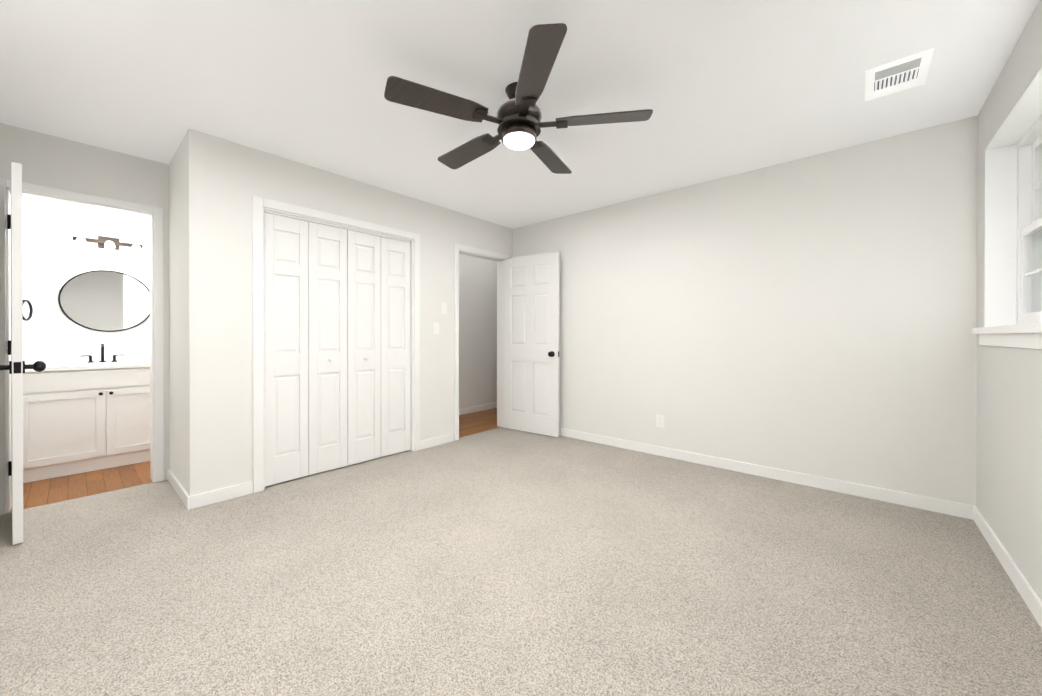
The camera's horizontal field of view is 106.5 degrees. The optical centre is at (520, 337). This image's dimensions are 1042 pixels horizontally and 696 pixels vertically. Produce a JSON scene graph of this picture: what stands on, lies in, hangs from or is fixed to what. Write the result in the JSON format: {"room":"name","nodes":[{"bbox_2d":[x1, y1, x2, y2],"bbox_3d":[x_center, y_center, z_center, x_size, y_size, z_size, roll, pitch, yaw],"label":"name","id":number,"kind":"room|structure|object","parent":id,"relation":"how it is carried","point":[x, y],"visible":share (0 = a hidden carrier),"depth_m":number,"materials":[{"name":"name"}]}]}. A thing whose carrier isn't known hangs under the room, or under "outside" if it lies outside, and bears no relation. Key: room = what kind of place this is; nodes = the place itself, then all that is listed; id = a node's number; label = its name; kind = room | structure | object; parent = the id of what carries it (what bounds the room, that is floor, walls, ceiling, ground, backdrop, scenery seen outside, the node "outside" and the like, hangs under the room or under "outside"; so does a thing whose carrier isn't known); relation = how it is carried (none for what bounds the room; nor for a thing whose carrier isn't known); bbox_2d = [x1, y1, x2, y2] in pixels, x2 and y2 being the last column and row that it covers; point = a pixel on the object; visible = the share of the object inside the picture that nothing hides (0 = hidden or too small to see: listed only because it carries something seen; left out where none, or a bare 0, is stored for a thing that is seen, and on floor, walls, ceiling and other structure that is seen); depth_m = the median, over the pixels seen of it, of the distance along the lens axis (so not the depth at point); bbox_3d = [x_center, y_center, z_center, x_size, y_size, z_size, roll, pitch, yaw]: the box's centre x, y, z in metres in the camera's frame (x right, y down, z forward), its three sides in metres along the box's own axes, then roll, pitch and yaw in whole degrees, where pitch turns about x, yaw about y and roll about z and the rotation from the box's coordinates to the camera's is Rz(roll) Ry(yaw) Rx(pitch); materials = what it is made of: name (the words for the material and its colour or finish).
{"room":"empty bedroom","nodes":[
{"label":"empty bedroom","id":0,"kind":"room"},
{"bbox_2d":[8,461,152,512],"bbox_3d":[-3.168,1.150,3.525,1.320,0.100,1.785,0,0,41],"label":"floor","id":1,"kind":"structure","parent":0,"point":[54,490],"depth_m":2.91,"materials":[{"name":"brown wood"}]},
{"bbox_2d":[23,344,149,482],"bbox_3d":[-3.678,0.580,3.433,0.655,1.042,0.944,0,0,41],"label":"vanity cabinet","id":2,"kind":"object","parent":1,"relation":"on","point":[82,413],"visible":0.75,"depth_m":3.18,"materials":[{"name":"white wood"}]},
{"bbox_2d":[0,123,169,479],"bbox_3d":[-2.398,-0.120,3.492,0.120,2.440,2.900,0,0,41],"label":"wall","id":3,"kind":"structure","parent":0,"point":[46,160],"depth_m":2.73,"materials":[{"name":"white paint"}]},
{"bbox_2d":[0,162,45,544],"bbox_3d":[-2.926,0.081,2.279,0.670,2.030,0.200,0,0,41],"label":"bathroom door","id":4,"kind":"structure","parent":3,"relation":"in","point":[17,366],"depth_m":2.06,"materials":[{"name":"white wood"}]},
{"bbox_2d":[0,178,163,514],"bbox_3d":[-3.048,0.057,2.732,0.136,2.092,0.784,0,0,41],"label":"door frame","id":5,"kind":"structure","parent":3,"relation":"attached to","point":[156,335],"depth_m":2.73,"materials":[{"name":"white wood"}]},
{"bbox_2d":[22,197,149,354],"bbox_3d":[-3.712,-0.121,3.993,0.120,2.440,2.025,0,0,41],"label":"wall","id":6,"kind":"structure","parent":0,"point":[55,258],"depth_m":3.49,"materials":[{"name":"white paint"}]},
{"bbox_2d":[58,270,149,331],"bbox_3d":[-3.891,-0.340,3.674,0.022,0.580,0.620,0,0,41],"label":"bathroom mirror","id":7,"kind":"object","parent":6,"relation":"attached to","point":[105,300],"visible":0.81,"depth_m":3.65,"materials":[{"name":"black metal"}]},
{"bbox_2d":[72,236,142,252],"bbox_3d":[-3.821,-0.872,3.612,0.207,0.146,0.450,0,0,41],"label":"sconce","id":8,"kind":"object","parent":6,"relation":"attached to","point":[110,243],"visible":1,"depth_m":3.62,"materials":[{"name":"brown metal"}]},
{"bbox_2d":[169,136,185,489],"bbox_3d":[-2.434,-0.118,2.841,0.680,2.440,0.120,0,0,41],"label":"wall","id":9,"kind":"structure","parent":0,"point":[177,302],"depth_m":2.77,"materials":[{"name":"white paint"}]},
{"bbox_2d":[166,468,189,509],"bbox_3d":[-2.428,1.060,2.749,0.814,0.085,0.023,0,0,41],"label":"baseboard","id":10,"kind":"structure","parent":9,"relation":"attached to","point":[179,489],"depth_m":2.69,"materials":[{"name":"white wood"}]},
{"bbox_2d":[185,129,512,495],"bbox_3d":[-1.160,-0.120,3.699,0.120,2.440,3.085,0,0,41],"label":"wall","id":11,"kind":"structure","parent":0,"point":[226,180],"depth_m":2.71,"materials":[{"name":"white paint"}]},
{"bbox_2d":[190,481,252,508],"bbox_3d":[-2.001,1.060,2.631,0.014,0.085,0.315,0,0,41],"label":"baseboard","id":12,"kind":"structure","parent":11,"relation":"attached to","point":[215,496],"depth_m":2.61,"materials":[{"name":"white wood"}]},
{"bbox_2d":[252,196,419,492],"bbox_3d":[-1.487,0.050,3.311,0.136,2.102,1.384,0,0,41],"label":"trim","id":13,"kind":"structure","parent":11,"relation":"attached to","point":[259,204],"depth_m":2.81,"materials":[{"name":"white wood"}]},
{"bbox_2d":[264,210,410,486],"bbox_3d":[-1.471,0.077,3.297,0.087,2.023,1.227,0,0,41],"label":"bifold closet door","id":14,"kind":"structure","parent":11,"relation":"in","point":[337,343],"depth_m":3.20,"materials":[{"name":"white wood"}]},
{"bbox_2d":[433,322,438,333],"bbox_3d":[-0.860,-0.091,3.945,0.011,0.116,0.072,0,0,41],"label":"switch plate","id":15,"kind":"object","parent":11,"relation":"attached to","point":[435,328],"visible":1,"depth_m":3.94,"materials":[{"name":"white plastic"}]},
{"bbox_2d":[420,433,453,449],"bbox_3d":[-0.849,1.056,3.959,0.014,0.085,0.420,0,0,41],"label":"baseboard","id":16,"kind":"structure","parent":11,"relation":"attached to","point":[435,441],"depth_m":3.94,"materials":[{"name":"white wood"}]},
{"bbox_2d":[441,302,446,313],"bbox_3d":[-0.793,-0.301,4.018,0.016,0.116,0.072,0,0,41],"label":"switch plate","id":17,"kind":"object","parent":11,"relation":"attached to","point":[443,308],"visible":1,"depth_m":4.01,"materials":[{"name":"white plastic"}]},
{"bbox_2d":[454,243,508,440],"bbox_3d":[-0.474,0.050,4.478,0.136,2.095,0.840,0,0,41],"label":"door frame","id":18,"kind":"structure","parent":11,"relation":"attached to","point":[464,250],"depth_m":4.55,"materials":[{"name":"white wood"}]},
{"bbox_2d":[504,252,558,436],"bbox_3d":[0.120,0.074,4.494,0.762,2.030,0.162,0,0,41],"label":"hall door","id":19,"kind":"structure","parent":11,"relation":"in","point":[531,343],"depth_m":4.44,"materials":[{"name":"white wood"}]},
{"bbox_2d":[459,254,496,408],"bbox_3d":[-0.728,-0.127,5.723,0.120,2.440,2.660,0,0,41],"label":"wall","id":20,"kind":"structure","parent":0,"point":[477,331],"depth_m":5.73,"materials":[{"name":"white paint"}]},
{"bbox_2d":[459,402,496,414],"bbox_3d":[-0.678,1.051,5.683,0.014,0.085,2.660,0,0,41],"label":"baseboard","id":21,"kind":"structure","parent":20,"relation":"attached to","point":[462,411],"depth_m":5.72,"materials":[{"name":"white wood"}]},
{"bbox_2d":[459,408,499,437],"bbox_3d":[-0.324,1.145,5.377,0.950,0.100,2.660,0,0,41],"label":"floor","id":22,"kind":"structure","parent":0,"point":[477,422],"depth_m":5.00,"materials":[{"name":"brown wood"}]},
{"bbox_2d":[0,0,1039,228],"bbox_3d":[-0.458,-1.389,3.208,6.380,0.100,6.500,0,0,41],"label":"ceiling","id":23,"kind":"structure","parent":0,"point":[722,88],"depth_m":2.02,"materials":[{"name":"white paint"}]},
{"bbox_2d":[384,23,652,173],"bbox_3d":[-0.036,-1.183,2.140,1.300,0.303,1.340,0,0,41],"label":"fan","id":24,"kind":"object","parent":23,"relation":"hanging from","point":[517,118],"visible":1,"depth_m":1.98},
{"bbox_2d":[865,48,933,100],"bbox_3d":[1.921,-1.331,1.993,0.235,0.009,0.320,0,0,41],"label":"ceiling vent","id":25,"kind":"object","parent":23,"relation":"in","point":[899,75],"visible":1,"depth_m":1.98,"materials":[{"name":"white metal"}]},
{"bbox_2d":[0,427,1041,695],"bbox_3d":[-0.276,1.154,2.357,4.580,0.100,3.960,0,0,41],"label":"floor carpet","id":26,"kind":"object","parent":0,"point":[500,561],"visible":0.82,"depth_m":1.71,"materials":[{"name":"beige carpet"}]},
{"bbox_2d":[513,116,977,505],"bbox_3d":[1.393,-0.120,3.606,4.100,2.440,0.120,0,0,41],"label":"wall","id":27,"kind":"structure","parent":0,"point":[815,315],"depth_m":2.93,"materials":[{"name":"white paint"}]},
{"bbox_2d":[656,414,663,427],"bbox_3d":[1.291,0.780,3.612,0.072,0.116,0.008,0,0,41],"label":"electrical outlet plate","id":28,"kind":"object","parent":27,"relation":"attached to","point":[660,421],"visible":1,"depth_m":3.61,"materials":[{"name":"white plastic"}]},
{"bbox_2d":[559,428,969,518],"bbox_3d":[1.306,1.057,3.585,3.760,0.085,0.030,0,0,41],"label":"baseboard","id":29,"kind":"structure","parent":27,"relation":"attached to","point":[952,508],"depth_m":2.93,"materials":[{"name":"white wood"}]},
{"bbox_2d":[976,0,1041,600],"bbox_3d":[1.530,-0.112,0.787,0.200,2.440,3.960,0,0,41],"label":"wall","id":30,"kind":"structure","parent":0,"point":[1009,449],"depth_m":1.83,"materials":[{"name":"white paint"}]},
{"bbox_2d":[970,505,1041,628],"bbox_3d":[1.449,1.066,0.860,0.014,0.085,3.960,0,0,41],"label":"baseboard","id":31,"kind":"structure","parent":30,"relation":"attached to","point":[1027,593],"depth_m":1.77,"materials":[{"name":"white wood"}]},
{"bbox_2d":[972,67,1041,348],"bbox_3d":[2.214,-0.509,1.602,0.245,1.110,1.550,0,0,41],"label":"double-hung window","id":32,"kind":"structure","parent":30,"relation":"in","point":[1013,240],"depth_m":2.10,"materials":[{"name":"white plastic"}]},
{"bbox_3d":[-3.837,-0.118,2.841,1.200,2.440,0.120,0,0,41],"label":"wall","id":33,"kind":"structure","parent":0,"visible":0},
{"bbox_2d":[22,300,32,320],"bbox_3d":[-4.054,-0.229,3.170,0.168,0.190,0.090,0,0,41],"label":"towel ring","id":34,"kind":"object","parent":33,"relation":"attached to","point":[30,309],"visible":0.65,"depth_m":3.22,"materials":[{"name":"black metal"}]}
]}

